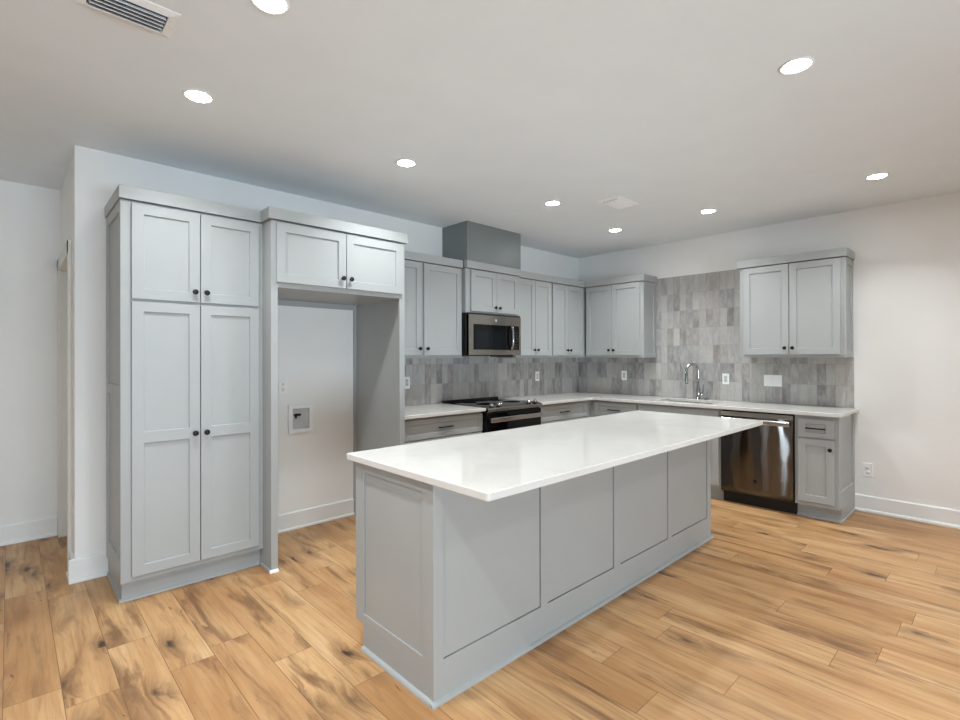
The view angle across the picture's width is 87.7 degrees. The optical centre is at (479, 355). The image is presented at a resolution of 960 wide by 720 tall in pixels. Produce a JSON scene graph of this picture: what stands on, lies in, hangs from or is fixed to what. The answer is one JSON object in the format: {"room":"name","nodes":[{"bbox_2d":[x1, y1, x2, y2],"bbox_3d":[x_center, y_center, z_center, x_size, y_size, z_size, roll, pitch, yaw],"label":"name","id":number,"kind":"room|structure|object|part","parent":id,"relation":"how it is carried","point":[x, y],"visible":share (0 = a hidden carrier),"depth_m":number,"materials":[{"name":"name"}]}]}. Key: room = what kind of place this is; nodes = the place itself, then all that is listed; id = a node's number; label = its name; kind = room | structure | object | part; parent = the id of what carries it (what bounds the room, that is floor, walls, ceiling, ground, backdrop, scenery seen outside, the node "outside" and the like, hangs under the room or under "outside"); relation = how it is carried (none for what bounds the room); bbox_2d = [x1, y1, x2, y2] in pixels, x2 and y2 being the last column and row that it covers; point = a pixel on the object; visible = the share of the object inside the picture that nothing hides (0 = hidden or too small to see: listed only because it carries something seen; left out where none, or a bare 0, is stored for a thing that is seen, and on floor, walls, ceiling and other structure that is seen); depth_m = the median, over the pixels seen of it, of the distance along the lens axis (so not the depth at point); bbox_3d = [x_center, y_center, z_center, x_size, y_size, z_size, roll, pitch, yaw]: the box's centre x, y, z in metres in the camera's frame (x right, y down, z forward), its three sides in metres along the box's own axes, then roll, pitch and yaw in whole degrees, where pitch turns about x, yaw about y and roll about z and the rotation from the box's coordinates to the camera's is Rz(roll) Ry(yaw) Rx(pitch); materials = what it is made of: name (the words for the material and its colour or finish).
{"room":"kitchen","nodes":[
{"label":"kitchen","id":0,"kind":"room"},
{"bbox_2d":[0,180,60,534],"bbox_3d":[-4.654,0.049,2.728,3.858,2.701,0.120,0,0,-43],"label":"wall","id":1,"kind":"structure","parent":0,"point":[30,215],"depth_m":3.79,"materials":[{"name":"paint"}]},
{"bbox_2d":[0,517,56,545],"bbox_3d":[-4.651,1.329,2.622,3.716,0.142,0.030,0,0,-43],"label":"baseboard","id":2,"kind":"structure","parent":1,"relation":"attached to","point":[47,527],"depth_m":3.78,"materials":[{"name":"paint"}]},
{"bbox_2d":[61,152,72,551],"bbox_3d":[-2.900,0.047,3.592,0.120,2.701,1.030,0,0,-43],"label":"wall","id":3,"kind":"structure","parent":0,"point":[67,186],"depth_m":3.35,"materials":[{"name":"paint"}]},
{"bbox_2d":[57,240,71,570],"bbox_3d":[-2.944,0.325,3.588,0.090,2.146,0.974,0,0,-43],"label":"trim","id":4,"kind":"structure","parent":3,"relation":"attached to","point":[64,262],"depth_m":3.86,"materials":[{"name":"paint"}]},
{"bbox_2d":[73,145,577,570],"bbox_3d":[-0.591,0.045,4.979,5.382,2.701,0.120,0,0,-43],"label":"wall","id":5,"kind":"structure","parent":0,"point":[315,345],"depth_m":3.82,"materials":[{"name":"paint"}]},
{"bbox_2d":[66,551,108,584],"bbox_3d":[-2.506,1.325,3.187,0.196,0.142,0.208,0,0,-43],"label":"baseboard","id":6,"kind":"structure","parent":5,"relation":"attached to","point":[89,567],"depth_m":3.12,"materials":[{"name":"paint"}]},
{"bbox_2d":[278,380,286,394],"bbox_3d":[-1.567,0.250,3.970,0.070,0.115,0.008,0,0,-43],"label":"power outlet","id":7,"kind":"object","parent":5,"relation":"attached to","point":[282,384],"visible":1,"depth_m":3.96,"materials":[{"name":"white plastic"}]},
{"bbox_2d":[288,404,312,433],"bbox_3d":[-1.455,0.508,4.053,0.200,0.228,0.038,0,0,-43],"label":"water supply box","id":8,"kind":"object","parent":5,"relation":"attached to","point":[300,416],"visible":1,"depth_m":4.06,"materials":[{"name":"white plastic"}]},
{"bbox_3d":[-1.467,0.508,4.066,0.140,0.165,0.002,0,0,-43],"label":"plate","id":9,"kind":"part","parent":8,"relation":"part of","materials":[{"name":"grey plastic"}]},
{"bbox_2d":[278,499,354,532],"bbox_3d":[-1.448,1.326,4.067,0.932,0.140,0.024,0,0,-43],"label":"baseboard","id":10,"kind":"structure","parent":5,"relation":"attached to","point":[289,521],"depth_m":4.14,"materials":[{"name":"paint"}]},
{"bbox_2d":[404,250,462,357],"bbox_3d":[-0.612,-0.452,4.636,0.954,0.949,0.354,0,0,-43],"label":"upper cabinet","id":11,"kind":"object","parent":5,"relation":"attached to","point":[432,284],"visible":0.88,"depth_m":4.61,"materials":[{"name":"paint"}]},
{"bbox_3d":[-0.690,-0.424,4.373,0.432,0.839,0.021,0,0,-43],"label":"door","id":12,"kind":"part","parent":11,"relation":"part of","materials":[{"name":"paint"}]},
{"bbox_3d":[-0.525,-0.890,4.543,0.954,0.073,0.044,0,0,-43],"label":"crown","id":13,"kind":"part","parent":11,"relation":"part of","materials":[{"name":"paint"}]},
{"bbox_3d":[-0.349,-0.424,4.695,0.450,0.839,0.021,0,0,-43],"label":"door","id":14,"kind":"part","parent":11,"relation":"part of","materials":[{"name":"paint"}]},
{"bbox_2d":[462,260,520,315],"bbox_3d":[0.036,-0.674,5.211,0.770,0.504,0.406,0,0,-43],"label":"upper cabinet","id":15,"kind":"object","parent":5,"relation":"attached to","point":[487,288],"visible":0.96,"depth_m":5.04,"materials":[{"name":"paint"}]},
{"bbox_2d":[442,221,520,268],"bbox_3d":[0.025,-1.117,5.222,0.770,0.378,0.378,0,0,-43],"label":"chase","id":16,"kind":"object","parent":15,"relation":"on","point":[466,240],"visible":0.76,"depth_m":5.01,"materials":[{"name":"paint"}]},
{"bbox_3d":[0.037,-0.641,4.987,0.352,0.405,0.021,0,0,-43],"label":"door","id":17,"kind":"part","parent":15,"relation":"part of","materials":[{"name":"paint"}]},
{"bbox_2d":[462,312,520,356],"bbox_3d":[0.046,-0.205,5.183,0.745,0.431,0.438,0,0,-43],"label":"microwave","id":18,"kind":"object","parent":15,"relation":"attached to","point":[492,335],"visible":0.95,"depth_m":5.01,"materials":[{"name":"silver metal"}]},
{"bbox_3d":[0.120,-0.186,5.039,0.534,0.250,0.026,0,0,-43],"label":"door","id":19,"kind":"part","parent":18,"relation":"part of","materials":[{"name":"black glass"}]},
{"bbox_3d":[0.334,-0.185,5.192,0.027,0.264,0.056,0,0,-43],"label":"handle","id":20,"kind":"part","parent":18,"relation":"part of","materials":[{"name":"silver metal"}]},
{"bbox_3d":[0.360,-0.186,5.265,0.122,0.250,0.026,0,0,-43],"label":"control panel","id":21,"kind":"part","parent":18,"relation":"part of","materials":[{"name":"black glass"}]},
{"bbox_3d":[0.142,-0.890,5.098,0.770,0.073,0.044,0,0,-43],"label":"crown","id":22,"kind":"part","parent":15,"relation":"part of","materials":[{"name":"paint"}]},
{"bbox_3d":[0.287,-0.641,5.223,0.326,0.405,0.021,0,0,-43],"label":"door","id":23,"kind":"part","parent":15,"relation":"part of","materials":[{"name":"paint"}]},
{"bbox_2d":[405,356,578,405],"bbox_3d":[0.124,0.238,5.564,3.298,0.486,0.007,0,0,-43],"label":"tile backsplash","id":24,"kind":"structure","parent":5,"relation":"attached to","point":[432,380],"depth_m":5.50,"materials":[{"name":"grey tile"}]},
{"bbox_2d":[405,377,409,388],"bbox_3d":[-0.700,0.258,4.776,0.070,0.115,0.008,0,0,-43],"label":"power outlet","id":25,"kind":"object","parent":24,"relation":"attached to","point":[407,379],"visible":0.82,"depth_m":4.78,"materials":[{"name":"white plastic"}]},
{"bbox_2d":[535,371,538,380],"bbox_3d":[0.700,0.249,6.096,0.070,0.115,0.008,0,0,-43],"label":"power outlet","id":26,"kind":"object","parent":24,"relation":"attached to","point":[537,372],"visible":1,"depth_m":6.09,"materials":[{"name":"white plastic"}]},
{"bbox_2d":[496,271,551,357],"bbox_3d":[0.519,-0.452,5.702,0.606,0.949,0.354,0,0,-43],"label":"upper cabinet","id":27,"kind":"object","parent":5,"relation":"attached to","point":[534,288],"visible":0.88,"depth_m":5.60,"materials":[{"name":"paint"}]},
{"bbox_3d":[0.511,-0.424,5.506,0.282,0.839,0.021,0,0,-43],"label":"door","id":28,"kind":"part","parent":27,"relation":"part of","materials":[{"name":"paint"}]},
{"bbox_3d":[0.607,-0.890,5.610,0.606,0.073,0.044,0,0,-43],"label":"crown","id":29,"kind":"part","parent":27,"relation":"part of","materials":[{"name":"paint"}]},
{"bbox_3d":[0.720,-0.424,5.703,0.282,0.839,0.021,0,0,-43],"label":"door","id":30,"kind":"part","parent":27,"relation":"part of","materials":[{"name":"paint"}]},
{"bbox_2d":[551,276,585,357],"bbox_3d":[1.090,-0.452,6.241,0.962,0.949,0.354,0,0,-43],"label":"upper cabinet","id":31,"kind":"object","parent":5,"relation":"attached to","point":[568,296],"visible":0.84,"depth_m":6.02,"materials":[{"name":"paint"}]},
{"bbox_3d":[0.950,-0.424,5.920,0.290,0.839,0.021,0,0,-43],"label":"door","id":32,"kind":"part","parent":31,"relation":"part of","materials":[{"name":"paint"}]},
{"bbox_3d":[1.178,-0.890,6.148,0.962,0.073,0.044,0,0,-43],"label":"crown","id":33,"kind":"part","parent":31,"relation":"part of","materials":[{"name":"paint"}]},
{"bbox_3d":[1.171,-0.424,6.128,0.308,0.839,0.021,0,0,-43],"label":"door","id":34,"kind":"part","parent":31,"relation":"part of","materials":[{"name":"paint"}]},
{"bbox_2d":[0,0,959,257],"bbox_3d":[0.393,-1.366,1.123,9.200,0.100,9.350,0,0,-43],"label":"ceiling","id":35,"kind":"structure","parent":0,"point":[678,110],"depth_m":2.60,"materials":[{"name":"paint"}]},
{"bbox_2d":[73,0,180,38],"bbox_3d":[-1.327,-1.299,1.882,0.310,0.023,0.194,0,0,-43],"label":"ceiling vent","id":36,"kind":"object","parent":35,"relation":"in","point":[144,14],"visible":1,"depth_m":1.90,"materials":[{"name":"white metal"}]},
{"bbox_2d":[182,89,213,103],"bbox_3d":[-1.418,-1.306,2.515,0.140,0.006,0.140,0,0,-43],"label":"recessed light","id":37,"kind":"object","parent":35,"relation":"in","point":[195,95],"visible":1,"depth_m":2.51,"materials":[{"name":"paint"}]},
{"bbox_2d":[250,0,289,14],"bbox_3d":[-0.777,-1.308,1.847,0.140,0.006,0.140,0,0,-43],"label":"recessed light","id":38,"kind":"object","parent":35,"relation":"in","point":[273,7],"visible":1,"depth_m":1.87,"materials":[{"name":"paint"}]},
{"bbox_2d":[396,159,416,166],"bbox_3d":[-0.501,-1.306,3.386,0.140,0.006,0.140,0,0,-43],"label":"recessed light","id":39,"kind":"object","parent":35,"relation":"in","point":[401,162],"visible":1,"depth_m":3.38,"materials":[{"name":"paint"}]},
{"bbox_2d":[544,200,560,205],"bbox_3d":[0.623,-1.306,4.279,0.140,0.006,0.140,0,0,-43],"label":"recessed light","id":40,"kind":"object","parent":35,"relation":"in","point":[548,203],"visible":1,"depth_m":4.28,"materials":[{"name":"paint"}]},
{"bbox_2d":[608,228,621,231],"bbox_3d":[1.407,-1.306,5.196,0.140,0.006,0.140,0,0,-43],"label":"recessed light","id":41,"kind":"object","parent":35,"relation":"in","point":[614,229],"visible":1,"depth_m":5.20,"materials":[{"name":"paint"}]},
{"bbox_2d":[597,195,637,208],"bbox_3d":[1.179,-1.299,4.267,0.331,0.023,0.207,0,0,-43],"label":"ceiling vent","id":42,"kind":"object","parent":35,"relation":"in","point":[617,202],"visible":1,"depth_m":4.22,"materials":[{"name":"white metal"}]},
{"bbox_2d":[700,209,716,213],"bbox_3d":[2.068,-1.309,4.525,0.140,0.006,0.140,0,0,-43],"label":"recessed light","id":43,"kind":"object","parent":35,"relation":"in","point":[706,211],"visible":1,"depth_m":4.53,"materials":[{"name":"paint"}]},
{"bbox_2d":[778,56,814,74],"bbox_3d":[1.433,-1.312,2.262,0.140,0.006,0.140,0,0,-43],"label":"recessed light","id":44,"kind":"object","parent":35,"relation":"in","point":[799,64],"visible":1,"depth_m":2.26,"materials":[{"name":"paint"}]},
{"bbox_2d":[865,173,888,179],"bbox_3d":[2.907,-1.313,3.654,0.140,0.006,0.140,0,0,-43],"label":"recessed light","id":45,"kind":"object","parent":35,"relation":"in","point":[877,175],"visible":1,"depth_m":3.65,"materials":[{"name":"paint"}]},
{"bbox_2d":[0,497,959,719],"bbox_3d":[0.400,1.435,1.117,9.100,0.100,9.250,0,0,-43],"label":"floor","id":46,"kind":"structure","parent":0,"point":[779,615],"depth_m":2.42,"materials":[{"name":"brown wood"}]},
{"bbox_2d":[105,184,262,603],"bbox_3d":[-1.904,0.221,3.233,0.780,2.347,0.618,0,0,-43],"label":"pantry cabinet","id":47,"kind":"object","parent":46,"relation":"on","point":[184,334],"visible":0.99,"depth_m":3.00,"materials":[{"name":"paint"}]},
{"bbox_3d":[-2.191,0.201,2.989,0.012,2.152,0.556,0,0,-43],"label":"panel","id":48,"kind":"part","parent":47,"relation":"part of","materials":[{"name":"paint"}]},
{"bbox_3d":[-1.837,-0.593,2.929,0.344,0.540,0.021,0,0,-43],"label":"door","id":49,"kind":"part","parent":47,"relation":"part of","materials":[{"name":"paint"}]},
{"bbox_3d":[-1.835,0.469,2.927,0.344,1.553,0.021,0,0,-43],"label":"door","id":50,"kind":"part","parent":47,"relation":"part of","materials":[{"name":"paint"}]},
{"bbox_3d":[-1.918,1.386,3.255,0.772,0.018,0.500,0,0,-43],"label":"shoe moulding","id":51,"kind":"part","parent":47,"relation":"part of","materials":[{"name":"paint"}]},
{"bbox_3d":[-1.913,-0.916,3.243,0.780,0.073,0.579,0,0,-43],"label":"crown","id":52,"kind":"part","parent":47,"relation":"part of","materials":[{"name":"paint"}]},
{"bbox_3d":[-1.583,-0.593,3.169,0.344,0.540,0.021,0,0,-43],"label":"door","id":53,"kind":"part","parent":47,"relation":"part of","materials":[{"name":"paint"}]},
{"bbox_3d":[-1.581,0.468,3.167,0.344,1.553,0.021,0,0,-43],"label":"door","id":54,"kind":"part","parent":47,"relation":"part of","materials":[{"name":"paint"}]},
{"bbox_2d":[259,206,407,573],"bbox_3d":[-1.194,0.221,3.803,1.072,2.347,0.762,0,0,-43],"label":"refrigerator surround","id":55,"kind":"object","parent":46,"relation":"on","point":[312,261],"visible":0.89,"depth_m":3.62,"materials":[{"name":"paint"}]},
{"bbox_3d":[-1.406,1.386,3.267,0.012,0.016,0.180,0,0,-43],"label":"shoe moulding","id":56,"kind":"part","parent":55,"relation":"part of","materials":[{"name":"paint"}]},
{"bbox_3d":[-1.571,0.260,3.482,0.043,2.270,0.712,0,0,-43],"label":"panel","id":57,"kind":"part","parent":55,"relation":"part of","materials":[{"name":"paint"}]},
{"bbox_3d":[-1.324,1.385,3.211,0.055,0.017,0.013,0,0,-43],"label":"shoe moulding","id":58,"kind":"part","parent":55,"relation":"part of","materials":[{"name":"paint"}]},
{"bbox_3d":[-1.136,-0.670,3.391,0.488,0.386,0.021,0,0,-43],"label":"door","id":59,"kind":"part","parent":55,"relation":"part of","materials":[{"name":"paint"}]},
{"bbox_3d":[-1.206,-0.917,3.816,1.072,0.071,0.732,0,0,-43],"label":"crown","id":60,"kind":"part","parent":55,"relation":"part of","materials":[{"name":"paint"}]},
{"bbox_3d":[-0.782,-0.671,3.725,0.474,0.386,0.021,0,0,-43],"label":"door","id":61,"kind":"part","parent":55,"relation":"part of","materials":[{"name":"paint"}]},
{"bbox_3d":[-0.852,0.260,4.159,0.047,2.270,0.712,0,0,-43],"label":"panel","id":62,"kind":"part","parent":55,"relation":"part of","materials":[{"name":"paint"}]},
{"bbox_2d":[405,412,482,443],"bbox_3d":[-0.513,0.953,4.517,0.935,0.883,0.654,0,0,-43],"label":"base cabinet","id":63,"kind":"object","parent":46,"relation":"on","point":[417,430],"visible":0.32,"depth_m":4.29,"materials":[{"name":"paint"}]},
{"bbox_3d":[-0.468,0.976,4.164,0.442,0.543,0.021,0,0,-43],"label":"door","id":64,"kind":"part","parent":63,"relation":"part of","materials":[{"name":"paint"}]},
{"bbox_2d":[405,403,485,419],"bbox_3d":[-0.511,0.495,4.514,0.934,0.030,0.663,0,0,-43],"label":"countertop","id":65,"kind":"structure","parent":63,"relation":"on","point":[439,409],"depth_m":4.46,"materials":[{"name":"stone"}]},
{"bbox_3d":[-0.143,0.976,4.471,0.442,0.543,0.021,0,0,-43],"label":"door","id":66,"kind":"part","parent":63,"relation":"part of","materials":[{"name":"paint"}]},
{"bbox_2d":[442,396,542,432],"bbox_3d":[0.138,0.919,5.080,0.778,0.951,0.704,0,0,-43],"label":"range","id":67,"kind":"object","parent":46,"relation":"on","point":[500,414],"visible":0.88,"depth_m":4.88,"materials":[{"name":"black metal"}]},
{"bbox_3d":[-0.090,0.473,5.322,0.778,0.034,0.043,0,0,-43],"label":"trim","id":68,"kind":"part","parent":67,"relation":"part of","materials":[{"name":"black metal"}]},
{"bbox_2d":[444,398,532,406],"bbox_3d":[0.103,0.481,5.117,0.778,0.016,0.570,0,0,-43],"label":"cooktop","id":69,"kind":"object","parent":67,"relation":"in","point":[474,402],"depth_m":5.08,"materials":[{"name":"black glass"}]},
{"bbox_3d":[0.328,0.498,4.879,0.778,0.056,0.084,0,0,-43],"label":"control panel","id":70,"kind":"part","parent":67,"relation":"part of","materials":[{"name":"silver metal"}]},
{"bbox_3d":[0.338,0.845,4.869,0.770,0.627,0.030,0,0,-43],"label":"oven door","id":71,"kind":"part","parent":67,"relation":"part of","materials":[{"name":"black glass"}]},
{"bbox_3d":[0.368,0.595,4.828,0.730,0.044,0.020,0,0,-43],"label":"handle","id":72,"kind":"part","parent":67,"relation":"part of","materials":[{"name":"silver metal"}]},
{"bbox_2d":[356,440,713,709],"bbox_3d":[0.568,0.947,3.128,2.707,0.884,0.674,0,0,-43],"label":"kitchen island","id":73,"kind":"object","parent":46,"relation":"on","point":[453,588],"visible":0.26,"depth_m":2.32,"materials":[{"name":"paint"}]},
{"bbox_3d":[-0.386,0.948,2.205,0.020,0.884,0.608,0,0,-43],"label":"panel","id":74,"kind":"part","parent":73,"relation":"part of","materials":[{"name":"paint"}]},
{"bbox_3d":[-0.374,1.380,2.166,0.016,0.018,0.538,0,0,-43],"label":"shoe moulding","id":75,"kind":"part","parent":73,"relation":"part of","materials":[{"name":"paint"}]},
{"bbox_2d":[347,410,762,500],"bbox_3d":[0.704,0.489,3.039,2.800,0.030,0.999,0,0,-43],"label":"island countertop","id":76,"kind":"structure","parent":73,"relation":"on","point":[489,466],"depth_m":2.52,"materials":[{"name":"stone"}]},
{"bbox_3d":[0.795,1.379,2.888,2.707,0.018,0.016,0,0,-43],"label":"shoe moulding","id":77,"kind":"part","parent":73,"relation":"part of","materials":[{"name":"paint"}]},
{"bbox_2d":[540,400,590,423],"bbox_3d":[0.753,0.953,5.710,0.973,0.883,0.654,0,0,-43],"label":"base cabinet","id":78,"kind":"object","parent":46,"relation":"on","point":[552,413],"visible":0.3,"depth_m":5.49,"materials":[{"name":"paint"}]},
{"bbox_3d":[0.763,0.976,5.325,0.420,0.543,0.021,0,0,-43],"label":"door","id":79,"kind":"part","parent":78,"relation":"part of","materials":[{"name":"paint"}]},
{"bbox_3d":[1.072,0.976,5.617,0.420,0.543,0.021,0,0,-43],"label":"door","id":80,"kind":"part","parent":78,"relation":"part of","materials":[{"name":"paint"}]},
{"bbox_2d":[591,400,637,416],"bbox_3d":[1.498,0.952,6.034,0.654,0.883,1.205,0,0,-43],"label":"base cabinet","id":81,"kind":"object","parent":46,"relation":"on","point":[598,408],"visible":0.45,"depth_m":5.64,"materials":[{"name":"paint"}]},
{"bbox_2d":[501,392,858,417],"bbox_3d":[1.790,0.492,5.052,1.577,0.030,3.038,0,0,-43],"label":"countertop","id":82,"kind":"structure","parent":81,"relation":"on","point":[825,411],"depth_m":5.08,"materials":[{"name":"stone"}]},
{"bbox_2d":[685,363,703,399],"bbox_3d":[2.326,0.278,5.441,0.200,0.397,0.079,0,0,4],"label":"faucet","id":83,"kind":"object","parent":82,"relation":"on","point":[698,393],"visible":1,"depth_m":5.43,"materials":[{"name":"silver metal"}]},
{"bbox_3d":[2.312,0.182,5.438,0.167,0.207,0.027,0,0,-10],"label":"spout","id":84,"kind":"part","parent":83,"relation":"part of","materials":[{"name":"silver metal"}]},
{"bbox_2d":[638,403,723,498],"bbox_3d":[2.209,0.948,5.281,0.654,0.884,0.866,0,0,-43],"label":"base cabinet","id":85,"kind":"object","parent":46,"relation":"on","point":[716,491],"visible":0.1,"depth_m":4.85,"materials":[{"name":"paint"}]},
{"bbox_3d":[2.144,0.972,4.930,0.021,0.543,0.416,0,0,-43],"label":"door","id":86,"kind":"part","parent":85,"relation":"part of","materials":[{"name":"paint"}]},
{"bbox_2d":[721,409,797,513],"bbox_3d":[2.700,0.948,4.725,0.678,0.880,0.612,0,0,-43],"label":"dishwasher","id":87,"kind":"object","parent":46,"relation":"on","point":[758,463],"visible":0.84,"depth_m":4.51,"materials":[{"name":"silver metal"}]},
{"bbox_3d":[2.467,0.595,4.498,0.028,0.043,0.564,0,0,-43],"label":"handle","id":88,"kind":"part","parent":87,"relation":"part of","materials":[{"name":"silver metal"}]},
{"bbox_3d":[2.754,1.338,4.774,0.533,0.100,0.612,0,0,-43],"label":"toe panel","id":89,"kind":"part","parent":87,"relation":"part of","materials":[{"name":"black metal"}]},
{"bbox_2d":[795,413,855,522],"bbox_3d":[3.043,0.945,4.396,0.654,0.883,0.329,0,0,-43],"label":"base cabinet","id":90,"kind":"object","parent":46,"relation":"on","point":[824,446],"visible":0.95,"depth_m":4.22,"materials":[{"name":"paint"}]},
{"bbox_3d":[2.829,0.612,4.205,0.021,0.155,0.264,0,0,-43],"label":"drawer","id":91,"kind":"part","parent":90,"relation":"part of","materials":[{"name":"paint"}]},
{"bbox_3d":[2.829,0.970,4.204,0.021,0.534,0.264,0,0,-43],"label":"door","id":92,"kind":"part","parent":90,"relation":"part of","materials":[{"name":"paint"}]},
{"bbox_3d":[3.080,1.330,4.429,0.530,0.114,0.329,0,0,-43],"label":"shoe moulding","id":93,"kind":"part","parent":90,"relation":"part of","materials":[{"name":"paint"}]},
{"bbox_3d":[3.158,0.888,4.302,0.592,0.769,0.012,0,0,-43],"label":"panel","id":94,"kind":"part","parent":90,"relation":"part of","materials":[{"name":"paint"}]},
{"bbox_2d":[578,192,959,509],"bbox_3d":[4.108,0.032,3.830,0.120,2.701,8.000,0,0,-43],"label":"wall","id":95,"kind":"structure","parent":0,"point":[906,264],"depth_m":4.31,"materials":[{"name":"paint"}]},
{"bbox_2d":[585,274,656,357],"bbox_3d":[1.690,-0.453,6.049,0.354,0.949,0.798,0,0,-43],"label":"upper cabinet","id":96,"kind":"object","parent":95,"relation":"attached to","point":[620,311],"visible":1,"depth_m":5.87,"materials":[{"name":"paint"}]},
{"bbox_3d":[1.453,-0.425,6.101,0.021,0.839,0.360,0,0,-43],"label":"door","id":97,"kind":"part","parent":96,"relation":"part of","materials":[{"name":"paint"}]},
{"bbox_3d":[1.695,-0.891,6.056,0.319,0.073,0.798,0,0,-43],"label":"crown","id":98,"kind":"part","parent":96,"relation":"part of","materials":[{"name":"paint"}]},
{"bbox_3d":[1.703,-0.426,5.835,0.021,0.839,0.360,0,0,-43],"label":"door","id":99,"kind":"part","parent":96,"relation":"part of","materials":[{"name":"paint"}]},
{"bbox_3d":[1.966,-0.416,5.785,0.292,0.872,0.012,0,0,-43],"label":"panel","id":100,"kind":"part","parent":96,"relation":"part of","materials":[{"name":"paint"}]},
{"bbox_2d":[579,269,853,407],"bbox_3d":[2.350,-0.215,5.601,0.007,1.382,2.995,0,0,-43],"label":"tile backsplash","id":101,"kind":"structure","parent":95,"relation":"attached to","point":[698,315],"depth_m":5.45,"materials":[{"name":"grey tile"}]},
{"bbox_2d":[622,371,626,379],"bbox_3d":[1.786,0.243,6.188,0.008,0.115,0.070,0,0,-43],"label":"power outlet","id":102,"kind":"object","parent":101,"relation":"attached to","point":[624,373],"visible":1,"depth_m":6.18,"materials":[{"name":"white plastic"}]},
{"bbox_2d":[722,373,728,383],"bbox_3d":[2.613,0.246,5.310,0.008,0.115,0.070,0,0,-43],"label":"power outlet","id":103,"kind":"object","parent":101,"relation":"attached to","point":[725,377],"visible":1,"depth_m":5.31,"materials":[{"name":"white plastic"}]},
{"bbox_2d":[764,375,781,386],"bbox_3d":[2.921,0.248,4.982,0.011,0.115,0.162,0,0,-43],"label":"light switch","id":104,"kind":"object","parent":101,"relation":"attached to","point":[769,380],"visible":1,"depth_m":4.98,"materials":[{"name":"white plastic"}]},
{"bbox_2d":[736,247,854,356],"bbox_3d":[2.951,-0.459,4.712,0.354,0.949,0.895,0,0,-43],"label":"upper cabinet","id":105,"kind":"object","parent":95,"relation":"attached to","point":[799,304],"visible":1,"depth_m":4.56,"materials":[{"name":"paint"}]},
{"bbox_3d":[2.720,-0.430,4.756,0.021,0.839,0.390,0,0,-43],"label":"door","id":106,"kind":"part","parent":105,"relation":"part of","materials":[{"name":"paint"}]},
{"bbox_3d":[2.957,-0.897,4.718,0.319,0.073,0.895,0,0,-43],"label":"crown","id":107,"kind":"part","parent":105,"relation":"part of","materials":[{"name":"paint"}]},
{"bbox_3d":[2.991,-0.432,4.469,0.021,0.839,0.390,0,0,-43],"label":"door","id":108,"kind":"part","parent":105,"relation":"part of","materials":[{"name":"paint"}]},
{"bbox_3d":[3.260,-0.422,4.412,0.292,0.872,0.012,0,0,-43],"label":"panel","id":109,"kind":"part","parent":105,"relation":"part of","materials":[{"name":"paint"}]},
{"bbox_2d":[863,463,872,476],"bbox_3d":[3.447,1.014,4.438,0.008,0.115,0.070,0,0,-43],"label":"power outlet","id":110,"kind":"object","parent":95,"relation":"attached to","point":[867,468],"visible":1,"depth_m":4.43,"materials":[{"name":"white plastic"}]},
{"bbox_2d":[854,494,959,528],"bbox_3d":[5.088,1.307,2.682,0.030,0.142,4.992,0,0,-43],"label":"baseboard","id":111,"kind":"structure","parent":95,"relation":"attached to","point":[935,515],"depth_m":4.22,"materials":[{"name":"paint"}]}
]}

